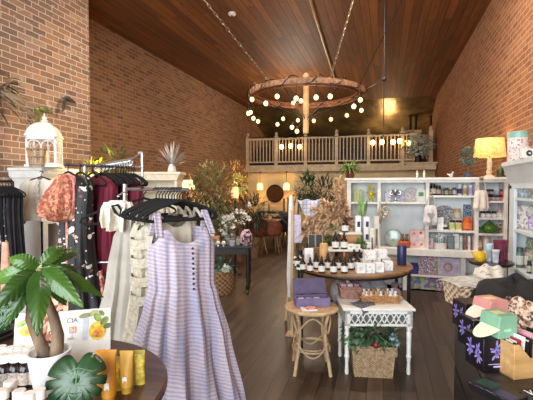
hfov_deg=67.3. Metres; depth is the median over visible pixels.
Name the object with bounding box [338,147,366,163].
railing panel
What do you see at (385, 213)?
hanging ornament
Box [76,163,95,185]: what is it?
clothes hanger
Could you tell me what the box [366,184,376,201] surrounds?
bunch
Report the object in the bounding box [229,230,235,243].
jar
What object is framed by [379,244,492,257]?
shelf
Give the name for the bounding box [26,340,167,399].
round table
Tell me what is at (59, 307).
skirt
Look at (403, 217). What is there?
shelf unit
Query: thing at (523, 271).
shelf
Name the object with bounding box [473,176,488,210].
tote bag
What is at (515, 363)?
box
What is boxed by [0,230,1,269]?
garment
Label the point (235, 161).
tree
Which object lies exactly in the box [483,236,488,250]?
jar
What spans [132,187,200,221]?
clothes hanger
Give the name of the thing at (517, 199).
shelf
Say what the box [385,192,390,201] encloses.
card
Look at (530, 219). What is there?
gift box
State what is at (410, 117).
ceiling pipe
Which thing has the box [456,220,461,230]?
jar
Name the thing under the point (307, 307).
card
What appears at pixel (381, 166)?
trim
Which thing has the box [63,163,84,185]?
clothes hanger
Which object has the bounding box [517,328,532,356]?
packet
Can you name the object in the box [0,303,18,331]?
monstera plant
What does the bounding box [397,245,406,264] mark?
canister
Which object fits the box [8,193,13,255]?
garment
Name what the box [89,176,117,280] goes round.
dress
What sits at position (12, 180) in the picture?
clothes hanger
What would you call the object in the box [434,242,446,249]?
tub
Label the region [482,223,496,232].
pot
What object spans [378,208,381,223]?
hanging ornament
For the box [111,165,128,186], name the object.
clothes hanger
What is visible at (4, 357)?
bottle
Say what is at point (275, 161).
railing
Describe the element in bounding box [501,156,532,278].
hutch
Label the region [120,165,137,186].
clothes hanger
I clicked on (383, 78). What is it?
cable
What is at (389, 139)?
railing panel
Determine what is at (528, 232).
shelf
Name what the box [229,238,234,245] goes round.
jar
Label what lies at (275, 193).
round mirror
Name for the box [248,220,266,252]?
dining chair
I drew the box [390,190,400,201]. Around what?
trophy cup
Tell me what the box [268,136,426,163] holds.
wall
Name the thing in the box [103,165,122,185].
clothes hanger
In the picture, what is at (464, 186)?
jar
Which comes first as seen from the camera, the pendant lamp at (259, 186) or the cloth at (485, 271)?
the cloth at (485, 271)
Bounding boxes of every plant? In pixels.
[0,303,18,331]
[75,157,116,178]
[93,142,134,172]
[284,186,306,254]
[323,224,339,245]
[355,236,366,255]
[401,134,437,161]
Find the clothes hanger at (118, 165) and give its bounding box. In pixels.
[118,165,132,186]
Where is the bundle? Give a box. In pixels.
[508,296,532,329]
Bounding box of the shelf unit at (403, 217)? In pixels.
[345,177,507,291]
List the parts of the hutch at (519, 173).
cornice, frame, panel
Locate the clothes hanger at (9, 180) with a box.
[7,180,22,196]
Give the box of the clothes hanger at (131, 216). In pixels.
[130,187,200,220]
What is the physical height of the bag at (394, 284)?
0.225 m
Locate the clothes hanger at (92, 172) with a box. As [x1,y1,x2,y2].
[88,164,106,186]
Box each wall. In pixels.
[0,0,90,291]
[89,18,267,234]
[245,95,436,140]
[248,170,434,227]
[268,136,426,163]
[427,0,532,275]
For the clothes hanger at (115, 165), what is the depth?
3.26 m
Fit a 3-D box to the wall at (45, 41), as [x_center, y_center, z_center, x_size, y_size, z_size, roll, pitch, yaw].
[-4.454,-0.889,2.716,1.100,4.800,7.930,1,2,16]
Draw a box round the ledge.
[404,162,437,169]
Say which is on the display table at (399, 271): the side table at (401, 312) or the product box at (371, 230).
the product box at (371, 230)
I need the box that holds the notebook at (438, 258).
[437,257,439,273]
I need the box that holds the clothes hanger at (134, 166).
[133,166,147,186]
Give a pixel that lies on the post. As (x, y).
(291, 332)
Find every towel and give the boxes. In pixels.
[294,215,301,242]
[298,199,321,217]
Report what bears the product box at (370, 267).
on the display table at (399, 271)
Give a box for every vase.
[26,147,46,166]
[167,164,175,171]
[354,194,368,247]
[485,243,492,260]
[492,249,499,262]
[493,239,497,249]
[497,240,505,262]
[502,239,508,259]
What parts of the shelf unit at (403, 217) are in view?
shelf, shelf, shelf, shelf, shelf, shelf, shelf, shelf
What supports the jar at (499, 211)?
on the shelf unit at (403, 217)
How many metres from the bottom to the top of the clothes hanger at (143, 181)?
0.183 m
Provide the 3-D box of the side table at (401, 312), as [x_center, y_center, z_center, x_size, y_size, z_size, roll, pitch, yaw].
[0.954,1.196,3.593,0.610,0.575,0.440,0,2,1]
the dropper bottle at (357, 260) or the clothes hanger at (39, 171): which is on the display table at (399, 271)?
the dropper bottle at (357, 260)
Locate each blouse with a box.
[19,178,58,224]
[37,174,75,221]
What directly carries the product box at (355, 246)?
on the display riser at (342, 251)
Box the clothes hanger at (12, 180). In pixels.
[10,180,25,196]
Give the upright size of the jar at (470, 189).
0.160 m
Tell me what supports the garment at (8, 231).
hanging from the clothes hanger
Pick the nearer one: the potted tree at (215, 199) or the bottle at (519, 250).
the bottle at (519, 250)
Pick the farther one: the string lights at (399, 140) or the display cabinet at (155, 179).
the string lights at (399, 140)
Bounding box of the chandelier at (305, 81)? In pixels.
[202,0,401,133]
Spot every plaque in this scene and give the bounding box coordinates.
[404,188,416,201]
[416,188,424,201]
[432,205,453,228]
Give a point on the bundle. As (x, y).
(517, 305)
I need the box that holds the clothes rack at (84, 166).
[63,152,145,201]
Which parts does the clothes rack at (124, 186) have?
rail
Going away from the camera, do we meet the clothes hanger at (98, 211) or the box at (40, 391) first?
the box at (40, 391)
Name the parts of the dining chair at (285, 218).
backrest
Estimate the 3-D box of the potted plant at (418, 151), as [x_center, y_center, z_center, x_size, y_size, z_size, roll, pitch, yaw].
[5.349,-1.807,13.992,1.320,0.983,0.850,1,2,16]
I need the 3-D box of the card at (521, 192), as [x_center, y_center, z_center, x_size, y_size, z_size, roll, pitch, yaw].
[2.651,-0.134,4.051,0.200,0.220,0.038,1,2,16]
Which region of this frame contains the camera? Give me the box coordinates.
[520,146,532,158]
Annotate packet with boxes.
[509,336,520,345]
[514,333,525,350]
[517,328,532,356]
[517,333,532,357]
[525,340,528,354]
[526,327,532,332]
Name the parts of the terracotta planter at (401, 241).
pot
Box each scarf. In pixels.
[0,242,9,289]
[287,195,294,297]
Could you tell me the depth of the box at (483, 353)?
1.77 m
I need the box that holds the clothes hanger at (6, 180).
[4,180,20,196]
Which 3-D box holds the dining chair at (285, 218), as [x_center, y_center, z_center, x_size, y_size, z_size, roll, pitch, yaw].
[0.406,0.827,11.207,0.566,0.824,0.524,0,2,0]
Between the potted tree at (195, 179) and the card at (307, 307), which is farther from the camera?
the potted tree at (195, 179)
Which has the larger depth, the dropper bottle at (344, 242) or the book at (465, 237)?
the book at (465, 237)
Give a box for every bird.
[34,106,53,121]
[62,96,76,111]
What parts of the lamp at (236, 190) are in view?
lamp shade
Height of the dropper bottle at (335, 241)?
0.169 m
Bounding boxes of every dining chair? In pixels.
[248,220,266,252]
[260,214,274,244]
[261,219,282,252]
[273,215,287,244]
[278,216,296,246]
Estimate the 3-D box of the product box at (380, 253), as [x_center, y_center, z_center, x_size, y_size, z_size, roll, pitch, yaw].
[1.116,0.525,3.921,0.110,0.085,0.090,0,2,0]
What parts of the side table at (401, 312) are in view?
leg, leg, panel, leg, leg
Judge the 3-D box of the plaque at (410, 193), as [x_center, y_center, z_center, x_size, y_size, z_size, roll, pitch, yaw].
[2.264,-0.082,6.273,0.200,0.228,0.043,1,2,16]
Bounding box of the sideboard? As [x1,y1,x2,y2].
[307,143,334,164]
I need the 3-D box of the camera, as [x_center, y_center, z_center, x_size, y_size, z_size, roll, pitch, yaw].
[2.323,-0.423,3.564,0.100,0.105,0.065,0,2,6]
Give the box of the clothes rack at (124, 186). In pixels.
[122,184,189,200]
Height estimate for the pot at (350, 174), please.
0.140 m
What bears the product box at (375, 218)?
on the display table at (399, 271)
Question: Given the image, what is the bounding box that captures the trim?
[246,163,404,171]
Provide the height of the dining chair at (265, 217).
0.824 m
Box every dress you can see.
[58,175,100,310]
[65,222,67,263]
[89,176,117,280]
[100,207,170,340]
[122,206,192,343]
[125,206,183,322]
[133,210,245,399]
[146,207,200,287]
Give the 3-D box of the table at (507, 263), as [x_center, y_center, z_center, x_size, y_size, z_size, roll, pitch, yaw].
[2.227,1.038,3.988,0.410,0.865,0.410,1,2,16]
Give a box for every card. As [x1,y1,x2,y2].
[14,313,33,345]
[59,307,110,362]
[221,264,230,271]
[304,306,316,309]
[308,234,315,247]
[315,234,322,247]
[354,189,361,201]
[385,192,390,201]
[396,191,404,201]
[430,233,435,246]
[437,217,443,229]
[517,189,526,196]
[517,205,532,228]
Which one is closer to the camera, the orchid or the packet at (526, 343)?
the packet at (526, 343)
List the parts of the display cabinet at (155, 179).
cornice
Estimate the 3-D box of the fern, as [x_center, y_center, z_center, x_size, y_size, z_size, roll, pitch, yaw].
[1.376,-0.521,6.498,0.554,0.397,0.597,1,2,16]
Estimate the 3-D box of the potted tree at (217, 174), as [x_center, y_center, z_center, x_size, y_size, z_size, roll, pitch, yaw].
[-0.979,0.317,7.117,0.998,2.104,1.049,-1,2,-34]
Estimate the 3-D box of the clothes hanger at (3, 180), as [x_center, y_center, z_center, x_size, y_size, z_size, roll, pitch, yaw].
[-2.764,-0.120,4.193,0.435,0.183,0.015,1,2,22]
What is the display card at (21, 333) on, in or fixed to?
on the round table at (156, 377)
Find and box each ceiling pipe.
[409,116,411,129]
[414,115,417,129]
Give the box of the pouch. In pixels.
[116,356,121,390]
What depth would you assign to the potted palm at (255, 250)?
8.92 m
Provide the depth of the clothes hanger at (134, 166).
3.41 m
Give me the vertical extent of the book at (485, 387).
0.028 m
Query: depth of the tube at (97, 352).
1.30 m
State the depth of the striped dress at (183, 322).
2.04 m
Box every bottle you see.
[0,344,6,352]
[0,352,9,386]
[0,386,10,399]
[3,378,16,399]
[5,345,14,352]
[8,351,21,387]
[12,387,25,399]
[14,344,24,351]
[17,351,28,388]
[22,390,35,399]
[23,345,33,351]
[29,373,32,387]
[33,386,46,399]
[294,252,300,267]
[300,256,305,270]
[307,257,312,271]
[313,253,319,268]
[318,256,324,272]
[324,253,330,269]
[330,257,336,273]
[332,232,338,248]
[336,253,342,269]
[340,232,347,248]
[341,257,347,273]
[342,217,348,232]
[347,253,353,269]
[352,249,355,259]
[354,253,360,268]
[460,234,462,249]
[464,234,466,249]
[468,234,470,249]
[496,166,503,176]
[516,247,523,267]
[524,247,529,267]
[527,260,531,273]
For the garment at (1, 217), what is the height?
0.915 m
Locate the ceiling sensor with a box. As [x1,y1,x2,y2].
[228,11,235,16]
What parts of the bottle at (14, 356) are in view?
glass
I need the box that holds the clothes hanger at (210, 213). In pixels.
[138,187,211,222]
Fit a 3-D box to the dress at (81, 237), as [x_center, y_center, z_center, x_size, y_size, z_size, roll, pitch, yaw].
[-1.464,0.370,3.088,0.556,1.120,0.232,1,2,33]
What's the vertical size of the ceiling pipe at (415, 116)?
1.946 m
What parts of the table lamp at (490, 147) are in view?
lamp shade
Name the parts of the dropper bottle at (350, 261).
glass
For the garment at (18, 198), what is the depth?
4.17 m
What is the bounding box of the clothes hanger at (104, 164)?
[100,164,120,185]
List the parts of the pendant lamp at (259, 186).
lamp shade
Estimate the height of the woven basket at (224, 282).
0.352 m
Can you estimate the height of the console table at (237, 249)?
0.720 m
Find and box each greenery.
[215,255,239,273]
[339,320,406,355]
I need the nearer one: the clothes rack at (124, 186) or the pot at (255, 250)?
the clothes rack at (124, 186)
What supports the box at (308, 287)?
on the rattan stool
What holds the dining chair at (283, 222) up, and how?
on the floor
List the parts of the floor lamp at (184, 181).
lamp shade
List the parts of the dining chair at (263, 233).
backrest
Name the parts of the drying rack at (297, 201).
leg, leg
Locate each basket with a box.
[215,267,234,295]
[336,283,362,298]
[349,335,396,378]
[439,276,483,303]
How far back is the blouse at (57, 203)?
2.91 m
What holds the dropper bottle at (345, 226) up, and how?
on the wooden riser at (351, 236)
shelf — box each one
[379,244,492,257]
[513,266,532,278]
[514,229,532,237]
[515,197,532,201]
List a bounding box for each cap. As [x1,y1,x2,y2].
[465,295,507,317]
[473,308,516,338]
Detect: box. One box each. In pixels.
[211,236,219,244]
[292,278,329,307]
[304,248,312,265]
[353,244,359,249]
[354,216,360,245]
[355,263,365,272]
[361,258,370,262]
[363,217,369,249]
[363,250,375,259]
[365,263,374,272]
[366,242,370,249]
[369,228,374,249]
[373,216,378,248]
[373,262,383,271]
[374,249,386,258]
[382,260,392,270]
[429,238,433,248]
[452,298,472,325]
[458,313,479,345]
[463,204,471,216]
[465,329,508,372]
[500,339,532,379]
[528,217,532,228]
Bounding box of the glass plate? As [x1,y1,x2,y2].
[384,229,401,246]
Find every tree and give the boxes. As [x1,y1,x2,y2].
[0,244,103,395]
[182,159,237,266]
[183,175,212,225]
[210,189,239,263]
[218,158,253,256]
[227,174,249,261]
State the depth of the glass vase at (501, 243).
3.89 m
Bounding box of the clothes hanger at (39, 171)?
[30,171,50,180]
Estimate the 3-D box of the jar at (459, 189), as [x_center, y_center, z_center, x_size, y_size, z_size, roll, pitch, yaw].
[2.922,-0.155,6.058,0.065,0.170,0.065,1,2,16]
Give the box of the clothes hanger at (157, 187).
[122,187,192,219]
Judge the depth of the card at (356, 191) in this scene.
6.50 m
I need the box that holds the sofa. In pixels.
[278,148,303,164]
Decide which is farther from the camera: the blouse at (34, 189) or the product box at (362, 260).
the blouse at (34, 189)
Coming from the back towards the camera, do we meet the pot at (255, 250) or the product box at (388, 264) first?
the pot at (255, 250)
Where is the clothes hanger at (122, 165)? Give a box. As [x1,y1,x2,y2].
[122,165,138,185]
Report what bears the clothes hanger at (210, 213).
hanging from the clothes rack at (124, 186)
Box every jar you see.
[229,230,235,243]
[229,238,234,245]
[236,237,239,244]
[244,238,247,245]
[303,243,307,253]
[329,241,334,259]
[430,184,435,194]
[436,185,440,194]
[449,220,455,229]
[453,208,460,217]
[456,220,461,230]
[457,184,461,194]
[462,217,471,230]
[463,185,466,194]
[468,185,472,194]
[478,237,481,247]
[480,211,485,216]
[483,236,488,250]
[486,211,490,216]
[489,189,493,194]
[491,211,496,216]
[497,209,501,217]
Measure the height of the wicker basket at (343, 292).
0.111 m
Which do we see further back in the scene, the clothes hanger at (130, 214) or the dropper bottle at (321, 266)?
the dropper bottle at (321, 266)
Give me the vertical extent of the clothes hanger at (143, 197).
0.183 m
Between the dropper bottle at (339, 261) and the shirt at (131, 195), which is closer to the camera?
the shirt at (131, 195)
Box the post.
[285,210,295,336]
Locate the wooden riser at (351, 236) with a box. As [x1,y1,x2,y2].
[338,231,361,259]
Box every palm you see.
[156,142,189,171]
[228,186,280,258]
[293,168,322,242]
[306,172,336,242]
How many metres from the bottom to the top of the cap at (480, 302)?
0.090 m
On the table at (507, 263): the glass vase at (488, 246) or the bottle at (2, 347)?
the glass vase at (488, 246)
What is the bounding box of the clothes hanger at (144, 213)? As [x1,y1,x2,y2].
[139,187,215,222]
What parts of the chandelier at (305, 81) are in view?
chain, hub post, light cord, chain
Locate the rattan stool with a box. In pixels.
[285,301,338,376]
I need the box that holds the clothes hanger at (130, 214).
[128,187,197,220]
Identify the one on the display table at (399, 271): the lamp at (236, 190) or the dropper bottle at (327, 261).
the dropper bottle at (327, 261)
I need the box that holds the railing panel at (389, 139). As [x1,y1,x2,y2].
[371,138,398,163]
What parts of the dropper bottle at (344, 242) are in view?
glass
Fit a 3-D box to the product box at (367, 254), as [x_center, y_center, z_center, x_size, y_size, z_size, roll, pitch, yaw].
[0.994,0.527,3.861,0.110,0.085,0.090,0,2,0]
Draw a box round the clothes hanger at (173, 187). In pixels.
[136,187,201,221]
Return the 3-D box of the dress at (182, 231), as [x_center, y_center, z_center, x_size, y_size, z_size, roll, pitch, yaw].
[-0.501,0.440,2.189,0.374,0.808,0.217,-2,3,-43]
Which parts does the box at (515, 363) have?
panel, panel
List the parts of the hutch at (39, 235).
cornice, frame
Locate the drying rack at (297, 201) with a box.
[284,200,325,320]
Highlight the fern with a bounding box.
[338,159,366,178]
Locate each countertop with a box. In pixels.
[259,210,287,216]
[454,325,532,399]
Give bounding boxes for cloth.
[349,300,374,313]
[470,263,504,278]
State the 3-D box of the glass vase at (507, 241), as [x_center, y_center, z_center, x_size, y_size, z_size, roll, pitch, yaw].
[2.401,0.503,4.031,0.074,0.203,0.074,1,2,16]
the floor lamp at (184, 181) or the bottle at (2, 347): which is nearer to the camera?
the bottle at (2, 347)
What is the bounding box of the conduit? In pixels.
[309,0,335,77]
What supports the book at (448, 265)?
on the shelf unit at (403, 217)
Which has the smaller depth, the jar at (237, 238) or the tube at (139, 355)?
the tube at (139, 355)
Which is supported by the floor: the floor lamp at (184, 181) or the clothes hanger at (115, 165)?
the floor lamp at (184, 181)
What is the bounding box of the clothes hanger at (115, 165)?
[115,165,130,185]
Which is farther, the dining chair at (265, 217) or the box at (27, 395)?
the dining chair at (265, 217)
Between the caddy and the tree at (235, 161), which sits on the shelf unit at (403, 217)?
the caddy
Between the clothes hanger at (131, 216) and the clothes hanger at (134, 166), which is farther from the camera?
the clothes hanger at (134, 166)
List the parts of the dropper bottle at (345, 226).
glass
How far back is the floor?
3.99 m
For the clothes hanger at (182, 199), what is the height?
0.183 m
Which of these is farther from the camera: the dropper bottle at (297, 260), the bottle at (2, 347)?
the dropper bottle at (297, 260)
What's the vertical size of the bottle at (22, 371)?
0.112 m
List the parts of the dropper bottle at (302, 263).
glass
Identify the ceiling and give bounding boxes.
[88,0,490,106]
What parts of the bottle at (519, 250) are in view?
lid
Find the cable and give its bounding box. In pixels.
[351,0,386,136]
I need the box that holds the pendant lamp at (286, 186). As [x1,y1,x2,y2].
[283,172,289,189]
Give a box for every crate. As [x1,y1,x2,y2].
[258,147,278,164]
[302,246,319,258]
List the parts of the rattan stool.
leg, leg, seat, leg, leg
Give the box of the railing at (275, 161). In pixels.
[246,125,432,165]
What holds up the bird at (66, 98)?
attached to the wall at (45, 41)
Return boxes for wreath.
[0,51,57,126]
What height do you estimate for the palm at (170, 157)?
0.523 m
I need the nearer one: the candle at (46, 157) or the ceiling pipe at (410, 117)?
the candle at (46, 157)
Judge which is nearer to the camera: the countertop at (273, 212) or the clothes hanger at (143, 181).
the clothes hanger at (143, 181)
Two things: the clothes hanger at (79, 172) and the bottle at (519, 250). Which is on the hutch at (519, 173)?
the bottle at (519, 250)
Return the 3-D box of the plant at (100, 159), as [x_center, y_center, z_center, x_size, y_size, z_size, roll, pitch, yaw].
[-2.356,-0.388,5.559,0.543,0.442,0.615,-2,2,-40]
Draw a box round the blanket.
[470,273,532,301]
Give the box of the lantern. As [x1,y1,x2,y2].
[24,113,64,167]
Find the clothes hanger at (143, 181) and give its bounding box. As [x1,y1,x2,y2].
[128,166,144,185]
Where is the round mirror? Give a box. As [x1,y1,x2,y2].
[266,185,283,201]
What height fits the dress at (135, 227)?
0.958 m
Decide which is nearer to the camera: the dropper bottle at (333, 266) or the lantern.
the dropper bottle at (333, 266)
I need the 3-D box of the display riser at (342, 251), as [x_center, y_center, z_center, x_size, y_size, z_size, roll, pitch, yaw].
[0.789,0.571,4.123,0.370,0.150,0.200,0,2,0]
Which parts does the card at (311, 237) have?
panel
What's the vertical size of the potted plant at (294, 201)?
1.792 m
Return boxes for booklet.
[300,307,316,311]
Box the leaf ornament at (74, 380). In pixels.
[45,352,106,399]
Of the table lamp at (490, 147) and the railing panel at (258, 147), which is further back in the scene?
the railing panel at (258, 147)
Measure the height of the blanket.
0.252 m
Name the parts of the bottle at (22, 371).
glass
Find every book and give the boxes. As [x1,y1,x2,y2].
[410,229,423,247]
[411,276,434,289]
[418,256,436,273]
[440,257,458,275]
[468,377,527,399]
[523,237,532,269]
[526,189,532,197]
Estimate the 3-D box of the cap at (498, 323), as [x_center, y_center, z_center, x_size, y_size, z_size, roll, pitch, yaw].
[1.016,0.561,1.808,0.184,0.101,0.119,0,2,-14]
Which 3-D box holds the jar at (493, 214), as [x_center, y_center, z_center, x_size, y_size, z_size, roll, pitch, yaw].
[3.365,0.211,5.917,0.073,0.090,0.073,1,2,16]
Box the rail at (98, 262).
[63,261,107,263]
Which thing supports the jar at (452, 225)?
on the shelf unit at (403, 217)
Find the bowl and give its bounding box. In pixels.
[392,190,398,201]
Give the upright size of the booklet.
0.012 m
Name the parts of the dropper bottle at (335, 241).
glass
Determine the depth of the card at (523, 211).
4.07 m
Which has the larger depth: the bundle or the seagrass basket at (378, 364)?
the seagrass basket at (378, 364)
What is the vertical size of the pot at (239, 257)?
0.192 m
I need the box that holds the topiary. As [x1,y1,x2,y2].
[459,146,477,176]
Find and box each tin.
[410,262,418,273]
[507,131,529,161]
[519,389,532,399]
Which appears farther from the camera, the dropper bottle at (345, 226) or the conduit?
the conduit
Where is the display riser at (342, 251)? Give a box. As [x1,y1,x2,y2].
[328,247,362,260]
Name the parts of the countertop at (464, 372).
panel, panel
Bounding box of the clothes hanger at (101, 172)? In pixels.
[88,164,117,185]
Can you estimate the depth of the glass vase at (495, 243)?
4.01 m
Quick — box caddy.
[434,236,446,249]
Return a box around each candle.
[43,152,47,162]
[320,243,327,261]
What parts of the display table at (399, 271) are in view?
leg, leg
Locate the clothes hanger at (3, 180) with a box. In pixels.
[1,180,17,196]
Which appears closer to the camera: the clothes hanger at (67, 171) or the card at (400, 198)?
the clothes hanger at (67, 171)
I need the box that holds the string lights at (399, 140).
[247,131,414,148]
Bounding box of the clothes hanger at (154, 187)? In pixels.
[120,187,188,218]
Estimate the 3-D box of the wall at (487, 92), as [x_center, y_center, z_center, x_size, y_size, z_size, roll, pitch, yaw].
[4.003,-1.030,7.076,0.200,4.800,21.100,1,2,16]
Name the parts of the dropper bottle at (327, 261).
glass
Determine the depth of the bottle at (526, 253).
4.02 m
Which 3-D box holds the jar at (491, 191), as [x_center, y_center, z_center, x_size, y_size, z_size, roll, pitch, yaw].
[3.328,-0.117,5.918,0.065,0.083,0.065,1,2,16]
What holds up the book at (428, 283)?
on the shelf unit at (403, 217)
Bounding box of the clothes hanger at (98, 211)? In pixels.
[79,195,121,224]
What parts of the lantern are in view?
frame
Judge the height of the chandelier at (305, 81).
2.273 m
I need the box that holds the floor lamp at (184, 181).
[182,180,194,199]
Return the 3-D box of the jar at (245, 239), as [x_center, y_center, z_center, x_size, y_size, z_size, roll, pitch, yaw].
[-0.305,0.631,5.987,0.060,0.110,0.060,1,2,16]
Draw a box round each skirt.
[43,296,67,340]
[98,270,104,299]
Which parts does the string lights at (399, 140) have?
cord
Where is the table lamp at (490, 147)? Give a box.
[473,137,506,176]
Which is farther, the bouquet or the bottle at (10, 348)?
the bouquet
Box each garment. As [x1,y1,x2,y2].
[0,195,3,241]
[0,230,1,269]
[2,191,12,265]
[2,193,6,241]
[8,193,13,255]
[11,193,15,254]
[14,193,19,254]
[17,193,22,253]
[20,193,25,253]
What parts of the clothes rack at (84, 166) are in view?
rail, post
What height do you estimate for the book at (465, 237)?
0.240 m
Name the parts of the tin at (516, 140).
lid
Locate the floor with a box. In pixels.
[0,227,454,399]
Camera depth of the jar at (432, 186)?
6.13 m
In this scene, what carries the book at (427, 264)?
on the shelf unit at (403, 217)
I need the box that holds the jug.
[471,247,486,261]
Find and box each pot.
[236,254,243,261]
[251,245,259,258]
[345,169,355,177]
[414,155,421,161]
[464,173,472,176]
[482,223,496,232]
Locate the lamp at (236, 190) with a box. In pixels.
[231,187,241,274]
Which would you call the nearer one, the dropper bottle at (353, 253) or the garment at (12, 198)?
the dropper bottle at (353, 253)
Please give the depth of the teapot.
5.86 m
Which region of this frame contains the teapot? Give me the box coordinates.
[479,220,501,232]
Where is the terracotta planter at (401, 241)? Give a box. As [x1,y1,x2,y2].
[398,234,410,247]
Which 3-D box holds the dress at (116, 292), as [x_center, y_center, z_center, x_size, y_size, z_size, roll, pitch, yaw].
[-0.761,0.581,2.497,0.700,1.107,0.451,-1,2,-38]
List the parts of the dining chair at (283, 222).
backrest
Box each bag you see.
[240,226,251,244]
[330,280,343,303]
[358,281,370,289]
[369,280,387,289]
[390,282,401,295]
[423,192,437,224]
[435,278,443,290]
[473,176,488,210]
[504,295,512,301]
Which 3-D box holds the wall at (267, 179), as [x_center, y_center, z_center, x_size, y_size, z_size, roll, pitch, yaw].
[2.674,-0.044,15.511,7.120,2.280,0.150,1,2,16]
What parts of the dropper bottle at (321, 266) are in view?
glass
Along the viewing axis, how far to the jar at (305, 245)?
4.30 m
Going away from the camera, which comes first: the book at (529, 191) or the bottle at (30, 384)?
the bottle at (30, 384)
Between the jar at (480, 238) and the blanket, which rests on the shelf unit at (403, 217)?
the jar at (480, 238)
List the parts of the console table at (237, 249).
leg, leg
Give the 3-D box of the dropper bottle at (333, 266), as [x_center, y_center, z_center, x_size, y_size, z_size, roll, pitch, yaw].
[0.608,0.588,3.623,0.065,0.148,0.065,0,2,0]
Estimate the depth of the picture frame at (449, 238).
6.09 m
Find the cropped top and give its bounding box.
[100,200,133,232]
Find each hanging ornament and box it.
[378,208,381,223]
[382,206,389,218]
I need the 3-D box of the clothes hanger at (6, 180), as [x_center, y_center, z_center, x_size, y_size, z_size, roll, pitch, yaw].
[-2.744,-0.121,4.210,0.435,0.183,0.015,1,2,22]
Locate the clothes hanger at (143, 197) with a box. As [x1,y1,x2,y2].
[129,187,175,214]
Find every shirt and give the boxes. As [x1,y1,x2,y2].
[109,176,126,199]
[127,178,141,204]
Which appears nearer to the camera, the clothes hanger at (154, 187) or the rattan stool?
the clothes hanger at (154, 187)
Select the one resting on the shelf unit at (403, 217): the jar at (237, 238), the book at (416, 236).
the book at (416, 236)
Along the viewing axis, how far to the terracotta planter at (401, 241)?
6.18 m
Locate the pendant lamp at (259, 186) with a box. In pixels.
[257,172,262,189]
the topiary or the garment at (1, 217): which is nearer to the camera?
the garment at (1, 217)
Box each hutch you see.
[7,167,78,312]
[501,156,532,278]
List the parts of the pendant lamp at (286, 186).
lamp shade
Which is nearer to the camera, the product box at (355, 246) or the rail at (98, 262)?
the rail at (98, 262)
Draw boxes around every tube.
[95,349,104,386]
[100,349,116,399]
[119,350,133,394]
[134,350,144,384]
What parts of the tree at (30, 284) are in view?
pot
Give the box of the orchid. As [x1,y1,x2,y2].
[218,202,251,236]
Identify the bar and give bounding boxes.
[94,153,140,171]
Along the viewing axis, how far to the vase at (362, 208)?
4.55 m
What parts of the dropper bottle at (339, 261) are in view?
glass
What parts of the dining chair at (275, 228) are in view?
backrest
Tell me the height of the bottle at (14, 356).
0.112 m
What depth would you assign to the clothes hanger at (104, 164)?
3.20 m
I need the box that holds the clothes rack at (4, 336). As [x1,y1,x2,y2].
[0,180,14,342]
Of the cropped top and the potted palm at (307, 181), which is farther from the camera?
the potted palm at (307, 181)
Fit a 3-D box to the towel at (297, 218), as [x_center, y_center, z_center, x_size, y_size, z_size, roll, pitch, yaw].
[0.345,0.330,4.615,0.122,0.320,0.033,0,2,0]
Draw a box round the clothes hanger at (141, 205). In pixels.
[124,187,192,219]
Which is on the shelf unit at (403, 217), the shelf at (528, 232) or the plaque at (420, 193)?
the plaque at (420, 193)
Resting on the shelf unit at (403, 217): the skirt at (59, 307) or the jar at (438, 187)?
the jar at (438, 187)
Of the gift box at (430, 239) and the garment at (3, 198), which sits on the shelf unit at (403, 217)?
the gift box at (430, 239)
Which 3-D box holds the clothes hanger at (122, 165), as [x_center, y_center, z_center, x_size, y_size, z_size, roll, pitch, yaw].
[-1.218,-0.205,3.405,0.435,0.183,0.015,1,2,37]
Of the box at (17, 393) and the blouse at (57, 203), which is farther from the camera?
the blouse at (57, 203)
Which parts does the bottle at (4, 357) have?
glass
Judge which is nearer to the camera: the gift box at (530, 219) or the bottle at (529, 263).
the bottle at (529, 263)
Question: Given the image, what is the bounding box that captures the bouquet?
[295,174,355,255]
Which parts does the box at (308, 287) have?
lid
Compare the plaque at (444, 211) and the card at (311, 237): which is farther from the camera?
the plaque at (444, 211)
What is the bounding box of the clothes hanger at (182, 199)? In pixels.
[142,187,217,222]
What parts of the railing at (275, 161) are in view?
newel post, newel post, newel post, rail, rail, newel post, newel post, newel post, newel post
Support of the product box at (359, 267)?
on the display table at (399, 271)
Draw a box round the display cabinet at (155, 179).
[129,172,185,213]
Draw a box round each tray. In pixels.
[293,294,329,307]
[356,290,402,302]
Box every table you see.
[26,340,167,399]
[215,242,252,293]
[245,218,281,250]
[298,256,412,347]
[335,295,415,374]
[468,258,514,267]

